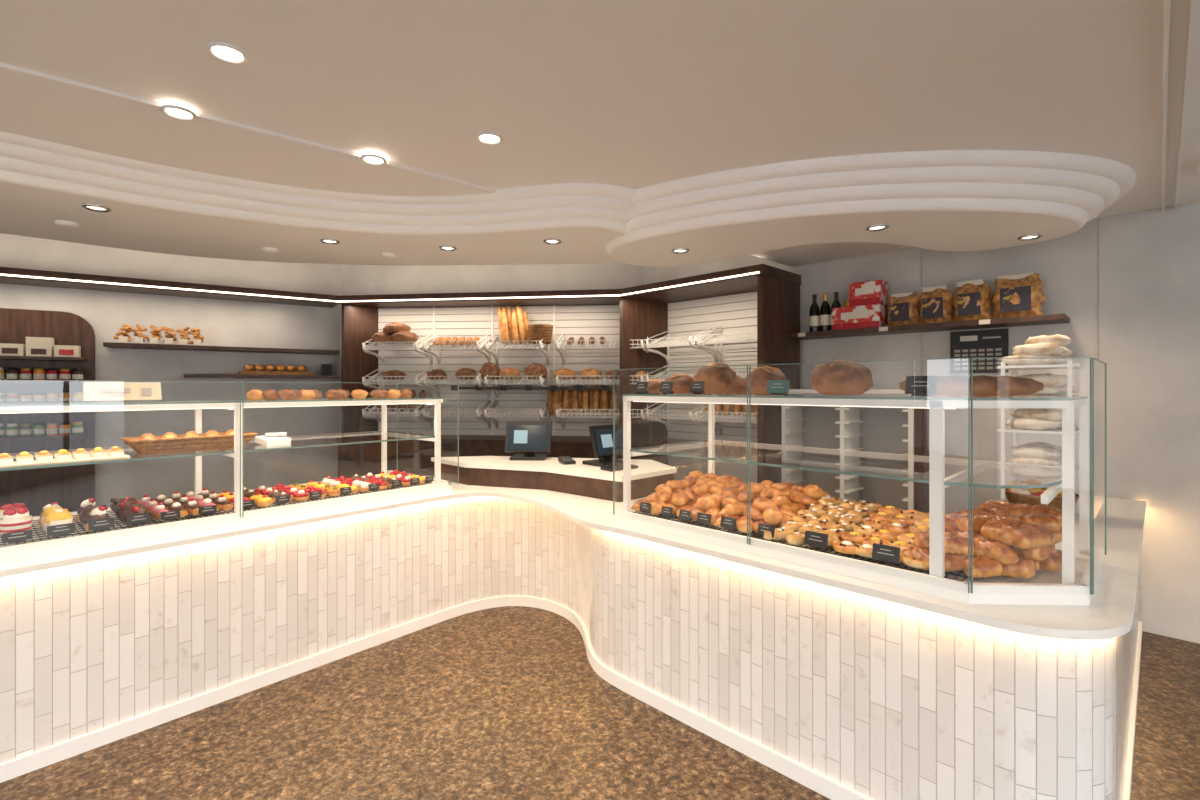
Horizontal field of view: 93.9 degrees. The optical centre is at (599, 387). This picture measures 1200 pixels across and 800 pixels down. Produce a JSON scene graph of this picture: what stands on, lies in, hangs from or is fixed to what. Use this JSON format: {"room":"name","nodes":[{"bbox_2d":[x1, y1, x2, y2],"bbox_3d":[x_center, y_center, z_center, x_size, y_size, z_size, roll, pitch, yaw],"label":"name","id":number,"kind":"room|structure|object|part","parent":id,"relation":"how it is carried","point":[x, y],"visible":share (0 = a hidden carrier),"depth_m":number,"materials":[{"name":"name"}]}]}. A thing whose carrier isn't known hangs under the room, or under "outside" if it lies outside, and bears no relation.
{"room":"food shop","nodes":[
{"label":"food shop","id":0,"kind":"room"},
{"bbox_2d":[0,233,340,506],"bbox_3d":[-5.184,-0.075,4.474,5.714,2.950,0.120,0,0,-35],"label":"wall","id":1,"kind":"structure","parent":0,"point":[229,323],"depth_m":5.33,"materials":[{"name":"paint"}]},
{"bbox_2d":[103,342,338,354],"bbox_3d":[-3.534,-0.372,5.387,1.850,0.035,0.240,0,0,-35],"label":"wall shelf","id":2,"kind":"object","parent":1,"relation":"attached to","point":[105,344],"visible":1,"depth_m":5.24,"materials":[{"name":"brown wood"}]},
{"bbox_2d":[113,324,203,344],"bbox_3d":[-3.978,-0.484,5.072,0.647,0.168,0.122,0,0,-34],"label":"packets","id":3,"kind":"object","parent":2,"relation":"on","point":[170,338],"visible":1,"depth_m":5.04,"materials":[{"name":"beige paper"}]},
{"bbox_2d":[184,374,338,378],"bbox_3d":[-3.308,-0.115,5.543,1.300,0.030,0.240,0,0,-35],"label":"wall shelf","id":4,"kind":"object","parent":1,"relation":"attached to","point":[185,375],"visible":0.99,"depth_m":5.39,"materials":[{"name":"brown wood"}]},
{"bbox_2d":[239,364,331,374],"bbox_3d":[-3.144,-0.190,5.641,0.820,0.120,0.205,0,0,-35],"label":"bread basket","id":5,"kind":"object","parent":4,"relation":"on","point":[326,369],"visible":1,"depth_m":5.54,"materials":[{"name":"food"}]},
{"bbox_2d":[341,262,642,432],"bbox_3d":[-1.172,-0.075,6.035,3.254,2.950,0.120,0,0,3],"label":"wall","id":6,"kind":"structure","parent":0,"point":[355,279],"depth_m":5.98,"materials":[{"name":"paint"}]},
{"bbox_2d":[0,0,1199,266],"bbox_3d":[-0.250,-1.328,1.550,14.700,0.644,9.300,0,0,0],"label":"ceiling","id":7,"kind":"structure","parent":0,"point":[633,94],"depth_m":1.88,"materials":[{"name":"white paint"}]},
{"bbox_2d":[55,220,77,227],"bbox_3d":[-2.790,-0.854,2.930,0.090,0.022,0.090,0,0,0],"label":"smoke detector","id":8,"kind":"object","parent":7,"relation":"attached to","point":[66,224],"visible":1,"depth_m":2.91,"materials":[{"name":"white paint"}]},
{"bbox_2d":[81,204,110,211],"bbox_3d":[-2.410,-0.861,2.680,0.110,0.012,0.110,0,0,0],"label":"recessed light","id":9,"kind":"object","parent":7,"relation":"in","point":[93,207],"visible":1,"depth_m":2.68,"materials":[{"name":"silver metal"}]},
{"bbox_2d":[160,104,196,120],"bbox_3d":[-1.535,-1.002,2.040,0.110,0.012,0.110,0,0,0],"label":"recessed light","id":10,"kind":"object","parent":7,"relation":"in","point":[174,111],"visible":1,"depth_m":2.03,"materials":[{"name":"white paint"}]},
{"bbox_2d":[206,41,248,63],"bbox_3d":[-1.130,-1.016,1.700,0.110,0.012,0.110,0,0,0],"label":"recessed light","id":11,"kind":"object","parent":7,"relation":"in","point":[226,52],"visible":1,"depth_m":1.70,"materials":[{"name":"white paint"}]},
{"bbox_2d":[262,247,277,252],"bbox_3d":[-2.050,-0.854,3.480,0.090,0.022,0.090,0,0,0],"label":"smoke detector","id":12,"kind":"object","parent":7,"relation":"attached to","point":[265,249],"visible":1,"depth_m":3.45,"materials":[{"name":"white paint"}]},
{"bbox_2d":[0,131,634,264],"bbox_3d":[-2.578,-0.944,2.041,6.207,0.157,4.307,0,0,0],"label":"ceiling soffit","id":13,"kind":"structure","parent":7,"relation":"attached to","point":[155,208],"depth_m":2.97,"materials":[{"name":"white paint"}]},
{"bbox_2d":[319,238,339,243],"bbox_3d":[-1.587,-0.861,3.290,0.110,0.012,0.110,0,0,0],"label":"recessed light","id":14,"kind":"object","parent":7,"relation":"in","point":[324,240],"visible":1,"depth_m":3.28,"materials":[{"name":"silver metal"}]},
{"bbox_2d":[360,154,386,164],"bbox_3d":[-0.995,-1.002,2.460,0.110,0.012,0.110,0,0,0],"label":"recessed light","id":15,"kind":"object","parent":7,"relation":"in","point":[373,159],"visible":1,"depth_m":2.46,"materials":[{"name":"white paint"}]},
{"bbox_2d":[381,253,394,258],"bbox_3d":[-1.370,-0.854,3.620,0.090,0.022,0.090,0,0,0],"label":"smoke detector","id":16,"kind":"object","parent":7,"relation":"attached to","point":[384,255],"visible":1,"depth_m":3.59,"materials":[{"name":"white paint"}]},
{"bbox_2d":[439,245,456,250],"bbox_3d":[-0.938,-0.861,3.450,0.110,0.012,0.110,0,0,0],"label":"recessed light","id":17,"kind":"object","parent":7,"relation":"in","point":[444,247],"visible":1,"depth_m":3.44,"materials":[{"name":"silver metal"}]},
{"bbox_2d":[476,132,502,144],"bbox_3d":[-0.450,-1.016,2.280,0.110,0.012,0.110,0,0,0],"label":"recessed light","id":18,"kind":"object","parent":7,"relation":"in","point":[490,138],"visible":1,"depth_m":2.28,"materials":[{"name":"white paint"}]},
{"bbox_2d":[543,238,561,243],"bbox_3d":[-0.280,-0.861,3.290,0.110,0.012,0.110,0,0,0],"label":"recessed light","id":19,"kind":"object","parent":7,"relation":"in","point":[550,240],"visible":1,"depth_m":3.29,"materials":[{"name":"silver metal"}]},
{"bbox_2d":[671,248,688,253],"bbox_3d":[0.480,-0.821,3.350,0.110,0.012,0.110,0,0,0],"label":"recessed light","id":20,"kind":"object","parent":7,"relation":"in","point":[676,250],"visible":1,"depth_m":3.35,"materials":[{"name":"silver metal"}]},
{"bbox_2d":[606,150,1135,266],"bbox_3d":[1.292,-0.924,3.208,2.902,0.197,1.658,0,0,0],"label":"ceiling soffit","id":21,"kind":"structure","parent":7,"relation":"attached to","point":[940,200],"depth_m":2.67,"materials":[{"name":"white paint"}]},
{"bbox_2d":[865,224,888,230],"bbox_3d":[1.420,-0.821,2.870,0.110,0.012,0.110,0,0,0],"label":"recessed light","id":22,"kind":"object","parent":7,"relation":"in","point":[878,227],"visible":1,"depth_m":2.87,"materials":[{"name":"silver metal"}]},
{"bbox_2d":[1017,234,1041,240],"bbox_3d":[2.340,-0.821,3.050,0.110,0.012,0.110,0,0,0],"label":"recessed light","id":23,"kind":"object","parent":7,"relation":"in","point":[1030,236],"visible":1,"depth_m":3.04,"materials":[{"name":"silver metal"}]},
{"bbox_2d":[0,606,1199,799],"bbox_3d":[-0.250,1.450,1.600,14.700,0.100,9.400,0,0,0],"label":"floor","id":24,"kind":"structure","parent":0,"point":[506,702],"depth_m":2.22,"materials":[{"name":"brown stone"}]},
{"bbox_2d":[0,308,94,516],"bbox_3d":[-4.936,0.375,4.399,1.420,2.050,0.270,0,0,-35],"label":"shelving niche","id":25,"kind":"object","parent":24,"relation":"on","point":[68,486],"visible":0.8,"depth_m":4.70,"materials":[{"name":"brown wood"}]},
{"bbox_2d":[0,337,80,356],"bbox_3d":[-4.877,-0.335,4.420,1.140,0.160,0.102,0,0,-35],"label":"boxes","id":26,"kind":"object","parent":25,"relation":"in","point":[35,346],"visible":0.83,"depth_m":4.57,"materials":[{"name":"beige cardboard"}]},
{"bbox_2d":[0,368,82,380],"bbox_3d":[-4.582,-0.111,4.614,0.483,0.103,0.072,0,0,-35],"label":"jars","id":27,"kind":"object","parent":25,"relation":"in","point":[11,373],"depth_m":4.58,"materials":[{"name":"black glass"}]},
{"bbox_2d":[0,392,82,401],"bbox_3d":[-4.582,0.072,4.614,0.483,0.071,0.072,0,0,-35],"label":"jars","id":28,"kind":"object","parent":25,"relation":"in","point":[38,396],"depth_m":4.60,"materials":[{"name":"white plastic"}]},
{"bbox_2d":[0,422,82,437],"bbox_3d":[-4.582,0.339,4.614,0.483,0.111,0.072,0,0,-35],"label":"jars","id":29,"kind":"object","parent":25,"relation":"in","point":[38,428],"depth_m":4.58,"materials":[{"name":"white glass"}]},
{"bbox_2d":[0,264,800,483],"bbox_3d":[-2.617,0.235,4.819,8.398,2.330,2.390,0,0,-9],"label":"shelving unit","id":30,"kind":"object","parent":24,"relation":"on","point":[769,306],"depth_m":5.47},
{"bbox_2d":[362,334,432,364],"bbox_3d":[-2.053,-0.404,5.715,0.568,0.328,0.425,0,0,6],"label":"shelf","id":31,"kind":"object","parent":30,"relation":"attached to","point":[417,345],"visible":0.84,"depth_m":5.65,"materials":[{"name":"white metal"}]},
{"bbox_2d":[371,323,417,342],"bbox_3d":[-2.087,-0.565,5.708,0.460,0.207,0.338,0,0,0],"label":"loaves","id":32,"kind":"object","parent":31,"relation":"on","point":[392,332],"visible":0.95,"depth_m":5.61,"materials":[{"name":"brown food"}]},
{"bbox_2d":[362,366,432,397],"bbox_3d":[-2.053,-0.064,5.715,0.568,0.328,0.425,0,0,6],"label":"shelf","id":33,"kind":"object","parent":30,"relation":"attached to","point":[416,378],"visible":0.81,"depth_m":5.62,"materials":[{"name":"white metal"}]},
{"bbox_2d":[362,397,432,427],"bbox_3d":[-2.053,0.256,5.715,0.568,0.328,0.425,0,0,6],"label":"shelf","id":34,"kind":"object","parent":30,"relation":"attached to","point":[416,412],"visible":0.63,"depth_m":5.58,"materials":[{"name":"white metal"}]},
{"bbox_2d":[422,397,490,427],"bbox_3d":[-1.436,0.256,5.652,0.568,0.328,0.425,0,0,6],"label":"shelf","id":35,"kind":"object","parent":30,"relation":"attached to","point":[478,412],"visible":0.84,"depth_m":5.62,"materials":[{"name":"white metal"}]},
{"bbox_2d":[422,333,490,364],"bbox_3d":[-1.436,-0.404,5.652,0.568,0.328,0.425,0,0,6],"label":"shelf","id":36,"kind":"object","parent":30,"relation":"attached to","point":[479,344],"visible":0.84,"depth_m":5.54,"materials":[{"name":"white metal"}]},
{"bbox_2d":[422,366,490,397],"bbox_3d":[-1.436,-0.064,5.652,0.568,0.328,0.425,0,0,6],"label":"shelf","id":37,"kind":"object","parent":30,"relation":"attached to","point":[450,377],"visible":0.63,"depth_m":5.55,"materials":[{"name":"white metal"}]},
{"bbox_2d":[484,397,549,428],"bbox_3d":[-0.819,0.256,5.590,0.568,0.328,0.425,0,0,6],"label":"shelf","id":38,"kind":"object","parent":30,"relation":"attached to","point":[488,415],"visible":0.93,"depth_m":5.57,"materials":[{"name":"white metal"}]},
{"bbox_2d":[484,366,549,397],"bbox_3d":[-0.819,-0.064,5.590,0.568,0.328,0.425,0,0,6],"label":"shelf","id":39,"kind":"object","parent":30,"relation":"attached to","point":[522,379],"visible":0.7,"depth_m":5.48,"materials":[{"name":"white metal"}]},
{"bbox_2d":[484,333,549,364],"bbox_3d":[-0.819,-0.404,5.590,0.568,0.328,0.425,0,0,6],"label":"shelf","id":40,"kind":"object","parent":30,"relation":"attached to","point":[496,340],"visible":0.84,"depth_m":5.54,"materials":[{"name":"white metal"}]},
{"bbox_2d":[498,304,529,343],"bbox_3d":[-0.872,-0.644,5.625,0.343,0.411,0.147,0,0,6],"label":"bundle","id":41,"kind":"object","parent":40,"relation":"on","point":[513,326],"visible":0.95,"depth_m":5.59,"materials":[{"name":"orange food"}]},
{"bbox_2d":[527,324,553,343],"bbox_3d":[-0.591,-0.530,5.561,0.262,0.180,0.258,0,0,0],"label":"wicker basket","id":42,"kind":"object","parent":40,"relation":"on","point":[536,331],"visible":0.91,"depth_m":5.46,"materials":[{"name":"brown wicker"}]},
{"bbox_3d":[-0.575,0.000,5.474,1.820,0.050,0.004,0,0,6],"label":"price label strip","id":43,"kind":"part","parent":30,"relation":"part of","materials":[{"name":"plastic"}]},
{"bbox_2d":[377,385,756,417],"bbox_3d":[-0.362,0.116,5.446,3.935,0.313,0.651,0,0,18],"label":"baguettes","id":44,"kind":"object","parent":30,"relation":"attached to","point":[572,399],"visible":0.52,"depth_m":5.53,"materials":[{"name":"brown food"}]},
{"bbox_2d":[556,403,648,428],"bbox_3d":[0.036,0.256,5.504,0.888,0.328,0.425,0,0,6],"label":"shelf","id":45,"kind":"object","parent":30,"relation":"attached to","point":[558,413],"visible":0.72,"depth_m":5.36,"materials":[{"name":"white metal"}]},
{"bbox_2d":[556,366,648,395],"bbox_3d":[0.036,-0.064,5.504,0.888,0.328,0.425,0,0,6],"label":"shelf","id":46,"kind":"object","parent":30,"relation":"attached to","point":[576,380],"visible":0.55,"depth_m":5.38,"materials":[{"name":"white metal"}]},
{"bbox_2d":[382,362,646,379],"bbox_3d":[-0.867,-0.171,5.557,2.700,0.170,0.254,0,0,6],"label":"loaves","id":47,"kind":"object","parent":46,"relation":"on","point":[533,370],"visible":0.88,"depth_m":5.49,"materials":[{"name":"brown food"}]},
{"bbox_2d":[556,333,648,364],"bbox_3d":[0.036,-0.404,5.504,0.888,0.328,0.425,0,0,6],"label":"shelf","id":48,"kind":"object","parent":30,"relation":"attached to","point":[608,343],"visible":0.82,"depth_m":5.39,"materials":[{"name":"white metal"}]},
{"bbox_2d":[433,337,604,344],"bbox_3d":[-0.806,-0.471,5.593,1.734,0.109,0.266,0,0,6],"label":"pile","id":49,"kind":"object","parent":48,"relation":"on","point":[439,338],"visible":0.7,"depth_m":5.56,"materials":[{"name":"food"}]},
{"bbox_2d":[640,365,695,381],"bbox_3d":[0.735,-0.064,5.243,0.426,0.328,0.588,0,0,-45],"label":"shelf","id":50,"kind":"object","parent":30,"relation":"attached to","point":[657,376],"visible":0.28,"depth_m":5.39,"materials":[{"name":"white metal"}]},
{"bbox_2d":[640,402,716,432],"bbox_3d":[0.735,0.256,5.243,0.426,0.328,0.588,0,0,-45],"label":"shelf","id":51,"kind":"object","parent":30,"relation":"attached to","point":[689,415],"visible":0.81,"depth_m":5.26,"materials":[{"name":"white metal"}]},
{"bbox_2d":[641,327,717,363],"bbox_3d":[0.735,-0.404,5.243,0.426,0.328,0.588,0,0,-45],"label":"shelf","id":52,"kind":"object","parent":30,"relation":"attached to","point":[686,340],"visible":0.91,"depth_m":5.19,"materials":[{"name":"white metal"}]},
{"bbox_2d":[695,326,756,361],"bbox_3d":[1.195,-0.404,4.783,0.426,0.328,0.648,0,0,-45],"label":"shelf","id":53,"kind":"object","parent":30,"relation":"attached to","point":[747,336],"visible":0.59,"depth_m":4.86,"materials":[{"name":"white metal"}]},
{"bbox_2d":[695,404,756,433],"bbox_3d":[1.195,0.256,4.783,0.426,0.328,0.648,0,0,-45],"label":"shelf","id":54,"kind":"object","parent":30,"relation":"attached to","point":[705,416],"visible":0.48,"depth_m":4.82,"materials":[{"name":"white metal"}]},
{"bbox_2d":[734,371,748,378],"bbox_3d":[1.195,-0.064,4.783,0.426,0.328,0.648,0,0,-45],"label":"shelf","id":55,"kind":"object","parent":30,"relation":"attached to","point":[739,373],"visible":0.06,"depth_m":4.87,"materials":[{"name":"white metal"}]},
{"bbox_2d":[431,456,676,501],"bbox_3d":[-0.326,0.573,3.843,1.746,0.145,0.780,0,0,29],"label":"counter","id":56,"kind":"object","parent":24,"relation":"on","point":[580,479],"visible":0.94,"depth_m":3.56,"materials":[{"name":"white stone"}]},
{"bbox_2d":[504,421,551,460],"bbox_3d":[-0.498,0.365,3.960,0.320,0.269,0.200,0,0,4],"label":"terminal","id":57,"kind":"object","parent":56,"relation":"on","point":[530,438],"visible":1,"depth_m":3.90,"materials":[{"name":"black plastic"}]},
{"bbox_2d":[558,456,575,464],"bbox_3d":[-0.220,0.485,3.720,0.080,0.048,0.132,0,0,-23],"label":"card reader","id":58,"kind":"object","parent":56,"relation":"on","point":[566,460],"visible":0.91,"depth_m":3.69,"materials":[{"name":"black plastic"}]},
{"bbox_2d":[582,424,622,466],"bbox_3d":[0.040,0.370,3.682,0.300,0.260,0.200,0,0,-42],"label":"terminal","id":59,"kind":"object","parent":56,"relation":"on","point":[601,435],"visible":0.77,"depth_m":3.61,"materials":[{"name":"black plastic"}]},
{"bbox_2d":[601,464,637,470],"bbox_3d":[0.120,0.487,3.450,0.220,0.021,0.100,0,0,-40],"label":"keyboard","id":60,"kind":"object","parent":56,"relation":"on","point":[618,467],"visible":0.62,"depth_m":3.40,"materials":[{"name":"black plastic"}]},
{"bbox_2d":[0,476,1145,799],"bbox_3d":[-0.390,1.022,2.760,7.063,0.755,3.009,0,0,-8],"label":"counter","id":61,"kind":"object","parent":24,"relation":"on","point":[844,687],"depth_m":2.19,"materials":[{"name":"tile"}]},
{"bbox_2d":[0,380,458,563],"bbox_3d":[-2.238,0.307,2.575,0.756,0.675,3.246,0,0,41],"label":"glass display case","id":62,"kind":"object","parent":61,"relation":"on","point":[12,552],"visible":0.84,"depth_m":2.64,"materials":[{"name":"white paint"}]},
{"bbox_2d":[0,446,129,466],"bbox_3d":[-2.208,0.276,2.301,0.140,0.048,0.410,0,0,41],"label":"tray","id":63,"kind":"object","parent":62,"relation":"in","point":[24,458],"visible":1,"depth_m":2.27,"materials":[{"name":"beige"}]},
{"bbox_2d":[82,382,161,400],"bbox_3d":[-2.176,0.015,2.557,0.062,0.082,0.270,0,0,41],"label":"sign","id":64,"kind":"object","parent":62,"relation":"in","point":[92,391],"visible":1,"depth_m":2.54,"materials":[{"name":"beige"}]},
{"bbox_2d":[120,429,257,454],"bbox_3d":[-1.973,0.255,2.712,0.190,0.089,0.510,0,0,41],"label":"wicker basket","id":65,"kind":"object","parent":62,"relation":"in","point":[169,442],"visible":0.91,"depth_m":2.63,"materials":[{"name":"brown wicker"}]},
{"bbox_2d":[0,483,432,546],"bbox_3d":[-1.984,0.600,2.761,0.506,0.016,2.366,0,0,41],"label":"wire cooling rack","id":66,"kind":"object","parent":62,"relation":"in","point":[35,530],"visible":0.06,"depth_m":2.50,"materials":[{"name":"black metal"}]},
{"bbox_2d":[0,497,146,542],"bbox_3d":[-2.286,0.531,2.344,0.360,0.129,0.583,0,0,41],"label":"cakes","id":67,"kind":"object","parent":66,"relation":"on","point":[15,517],"visible":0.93,"depth_m":2.31,"materials":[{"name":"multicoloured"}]},
{"bbox_2d":[138,488,232,518],"bbox_3d":[-2.008,0.551,2.703,0.412,0.074,0.305,0,0,41],"label":"cupcakes","id":68,"kind":"object","parent":66,"relation":"on","point":[189,503],"visible":0.94,"depth_m":2.66,"materials":[{"name":"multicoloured food"}]},
{"bbox_2d":[2,476,433,543],"bbox_3d":[-1.645,0.563,2.796,0.034,0.046,1.835,0,0,41],"label":"price tags","id":69,"kind":"object","parent":62,"relation":"in","point":[138,519],"visible":0.99,"depth_m":2.40,"materials":[{"name":"black plastic"}]},
{"bbox_2d":[255,432,290,444],"bbox_3d":[-1.768,0.275,3.031,0.124,0.068,0.157,0,0,24],"label":"boxes","id":70,"kind":"object","parent":62,"relation":"in","point":[268,438],"visible":0.89,"depth_m":3.00,"materials":[{"name":"white cardboard"}]},
{"bbox_2d":[246,389,411,399],"bbox_3d":[-1.542,0.038,3.276,0.234,0.066,0.944,0,0,40],"label":"bread rolls","id":71,"kind":"object","parent":62,"relation":"in","point":[292,394],"visible":0.9,"depth_m":3.20,"materials":[{"name":"orange food"}]},
{"bbox_2d":[613,357,1106,605],"bbox_3d":[0.957,0.278,2.374,1.729,0.735,0.806,0,0,45],"label":"glass display case","id":72,"kind":"object","parent":61,"relation":"on","point":[1075,584],"visible":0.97,"depth_m":1.92,"materials":[{"name":"white paint"}]},
{"bbox_2d":[647,360,872,394],"bbox_3d":[0.720,-0.045,2.582,0.483,0.145,1.098,0,0,-44],"label":"bread loaves","id":73,"kind":"object","parent":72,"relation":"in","point":[849,378],"visible":0.77,"depth_m":2.34,"materials":[{"name":"brown food"}]},
{"bbox_2d":[640,502,899,563],"bbox_3d":[0.599,0.558,2.262,0.035,0.056,1.132,0,0,-45],"label":"price tags","id":74,"kind":"object","parent":72,"relation":"in","point":[884,553],"visible":1,"depth_m":2.18,"materials":[{"name":"black plastic"}]},
{"bbox_2d":[766,380,789,394],"bbox_3d":[0.700,-0.002,2.189,0.090,0.056,0.035,0,0,45],"label":"price tags","id":75,"kind":"object","parent":72,"relation":"in","point":[775,387],"visible":1,"depth_m":2.18,"materials":[{"name":"teal"}]},
{"bbox_2d":[635,376,936,395],"bbox_3d":[0.633,-0.007,2.256,0.036,0.066,1.280,0,0,-45],"label":"price tags","id":76,"kind":"object","parent":72,"relation":"in","point":[915,385],"visible":1,"depth_m":1.85,"materials":[{"name":"black"}]},
{"bbox_2d":[631,508,967,581],"bbox_3d":[0.810,0.600,2.384,1.366,0.016,0.506,0,0,45],"label":"wire cooling rack","id":77,"kind":"object","parent":72,"relation":"in","point":[675,517],"visible":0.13,"depth_m":2.07,"materials":[{"name":"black metal"}]},
{"bbox_2d":[631,471,828,532],"bbox_3d":[0.610,0.525,2.669,0.777,0.157,0.623,0,0,44],"label":"rolls","id":78,"kind":"object","parent":77,"relation":"on","point":[776,504],"visible":0.92,"depth_m":2.58,"materials":[{"name":"orange food"}]},
{"bbox_2d":[763,495,928,568],"bbox_3d":[1.054,0.547,2.192,0.607,0.102,0.610,0,0,-44],"label":"pastries","id":79,"kind":"object","parent":77,"relation":"on","point":[886,525],"visible":0.7,"depth_m":2.19,"materials":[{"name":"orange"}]},
{"bbox_2d":[899,375,1043,396],"bbox_3d":[1.318,-0.006,2.023,0.483,0.074,0.249,0,0,11],"label":"bread loaf","id":80,"kind":"object","parent":72,"relation":"in","point":[957,386],"visible":0.74,"depth_m":1.91,"materials":[{"name":"brown food"}]},
{"bbox_2d":[900,499,1061,578],"bbox_3d":[1.375,0.517,1.950,0.687,0.166,0.427,0,0,-42],"label":"bread","id":81,"kind":"object","parent":72,"relation":"in","point":[1010,539],"visible":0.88,"depth_m":1.79,"materials":[{"name":"brown food"}]},
{"bbox_2d":[997,360,1082,512],"bbox_3d":[2.250,0.258,2.860,0.300,0.775,0.380,0,0,45],"label":"stand","id":82,"kind":"object","parent":61,"relation":"on","point":[1069,366],"visible":0.44,"depth_m":2.83,"materials":[{"name":"white paint"}]},
{"bbox_2d":[1001,334,1077,466],"bbox_3d":[2.245,0.068,2.858,0.383,0.677,0.270,0,0,-40],"label":"bags","id":83,"kind":"object","parent":82,"relation":"on","point":[1043,349],"visible":0.84,"depth_m":2.76},
{"bbox_2d":[1005,479,1078,509],"bbox_3d":[2.236,0.555,2.846,0.314,0.177,0.311,0,0,0],"label":"basket","id":84,"kind":"object","parent":61,"relation":"on","point":[1032,496],"visible":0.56,"depth_m":2.81,"materials":[{"name":"wicker"}]},
{"bbox_2d":[914,408,928,512],"bbox_3d":[2.250,0.715,3.850,0.060,1.370,0.384,0,0,45],"label":"panel","id":85,"kind":"object","parent":24,"relation":"on","point":[921,415],"visible":0.14,"depth_m":3.72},
{"bbox_2d":[782,389,913,509],"bbox_3d":[1.863,0.705,4.163,0.886,1.390,0.886,0,0,0],"label":"rack","id":86,"kind":"object","parent":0,"point":[867,429],"depth_m":4.19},
{"bbox_2d":[643,202,1199,643],"bbox_3d":[3.767,-0.075,2.667,9.263,2.950,0.120,0,0,45],"label":"wall","id":87,"kind":"structure","parent":0,"point":[1149,260],"depth_m":3.31,"materials":[{"name":"paint"}]},
{"bbox_2d":[787,313,1069,339],"bbox_3d":[2.137,-0.417,4.015,1.870,0.035,0.273,0,0,45],"label":"wall shelf","id":88,"kind":"object","parent":87,"relation":"attached to","point":[1062,318],"visible":0.91,"depth_m":3.77,"materials":[{"name":"brown wood"}]},
{"bbox_2d":[809,294,819,331],"bbox_3d":[1.690,-0.585,4.410,0.077,0.300,0.077,0,0,0],"label":"wine bottle","id":89,"kind":"object","parent":88,"relation":"on","point":[814,313],"visible":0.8,"depth_m":4.38,"materials":[{"name":"black glass"}]},
{"bbox_2d":[820,293,830,330],"bbox_3d":[1.750,-0.585,4.350,0.077,0.300,0.077,0,0,0],"label":"wine bottle","id":90,"kind":"object","parent":88,"relation":"on","point":[825,311],"visible":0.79,"depth_m":4.32,"materials":[{"name":"black glass"}]},
{"bbox_2d":[831,292,840,329],"bbox_3d":[1.810,-0.585,4.290,0.077,0.300,0.077,0,0,0],"label":"wine bottle","id":91,"kind":"object","parent":88,"relation":"on","point":[836,303],"visible":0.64,"depth_m":4.28,"materials":[{"name":"black glass"}]},
{"bbox_2d":[832,303,886,329],"bbox_3d":[1.942,-0.521,4.195,0.340,0.173,0.174,0,0,45],"label":"box","id":92,"kind":"object","parent":88,"relation":"on","point":[869,315],"visible":0.84,"depth_m":4.11,"materials":[{"name":"red cardboard"}]},
{"bbox_2d":[849,279,886,305],"bbox_3d":[1.991,-0.696,4.160,0.154,0.173,0.220,0,0,-45],"label":"box","id":93,"kind":"object","parent":92,"relation":"on","point":[873,291],"visible":0.95,"depth_m":4.10,"materials":[{"name":"red cardboard"}]},
{"bbox_2d":[887,292,918,325],"bbox_3d":[2.162,-0.556,3.992,0.216,0.238,0.181,0,0,41],"label":"bag","id":94,"kind":"object","parent":88,"relation":"on","point":[904,310],"visible":0.91,"depth_m":3.93,"materials":[{"name":"beige paper"}]},
{"bbox_2d":[919,285,952,323],"bbox_3d":[2.306,-0.567,3.844,0.205,0.259,0.203,0,0,0],"label":"bag","id":95,"kind":"object","parent":88,"relation":"on","point":[935,302],"visible":0.99,"depth_m":3.79,"materials":[{"name":"beige paper"}]},
{"bbox_2d":[953,279,991,320],"bbox_3d":[2.457,-0.572,3.697,0.213,0.270,0.214,0,0,0],"label":"bag","id":96,"kind":"object","parent":88,"relation":"on","point":[972,300],"visible":0.94,"depth_m":3.64,"materials":[{"name":"beige paper"}]},
{"bbox_2d":[991,272,1045,317],"bbox_3d":[2.626,-0.577,3.523,0.197,0.281,0.276,0,0,-35],"label":"bag","id":97,"kind":"object","parent":88,"relation":"on","point":[1021,294],"visible":0.93,"depth_m":3.47,"materials":[{"name":"beige paper"}]},
{"bbox_2d":[950,328,1008,373],"bbox_3d":[2.555,-0.245,3.780,0.330,0.290,0.014,0,0,45],"label":"calendar board","id":98,"kind":"object","parent":87,"relation":"attached to","point":[991,343],"visible":0.91,"depth_m":3.77,"materials":[{"name":"black"}]},
{"bbox_2d":[1098,218,1098,359],"bbox_3d":[2.987,-0.310,3.357,0.002,1.420,0.003,0,0,-45],"label":"trim","id":99,"kind":"structure","parent":87,"relation":"attached to","point":[1098,218],"depth_m":3.36,"materials":[{"name":"grey"}]},
{"bbox_2d":[1162,0,1197,210],"bbox_3d":[1.754,-1.008,1.700,0.062,0.025,4.050,0,0,45],"label":"trim","id":100,"kind":"structure","parent":87,"relation":"attached to","point":[1194,3],"depth_m":1.85,"materials":[{"name":"white paint"}]}
]}

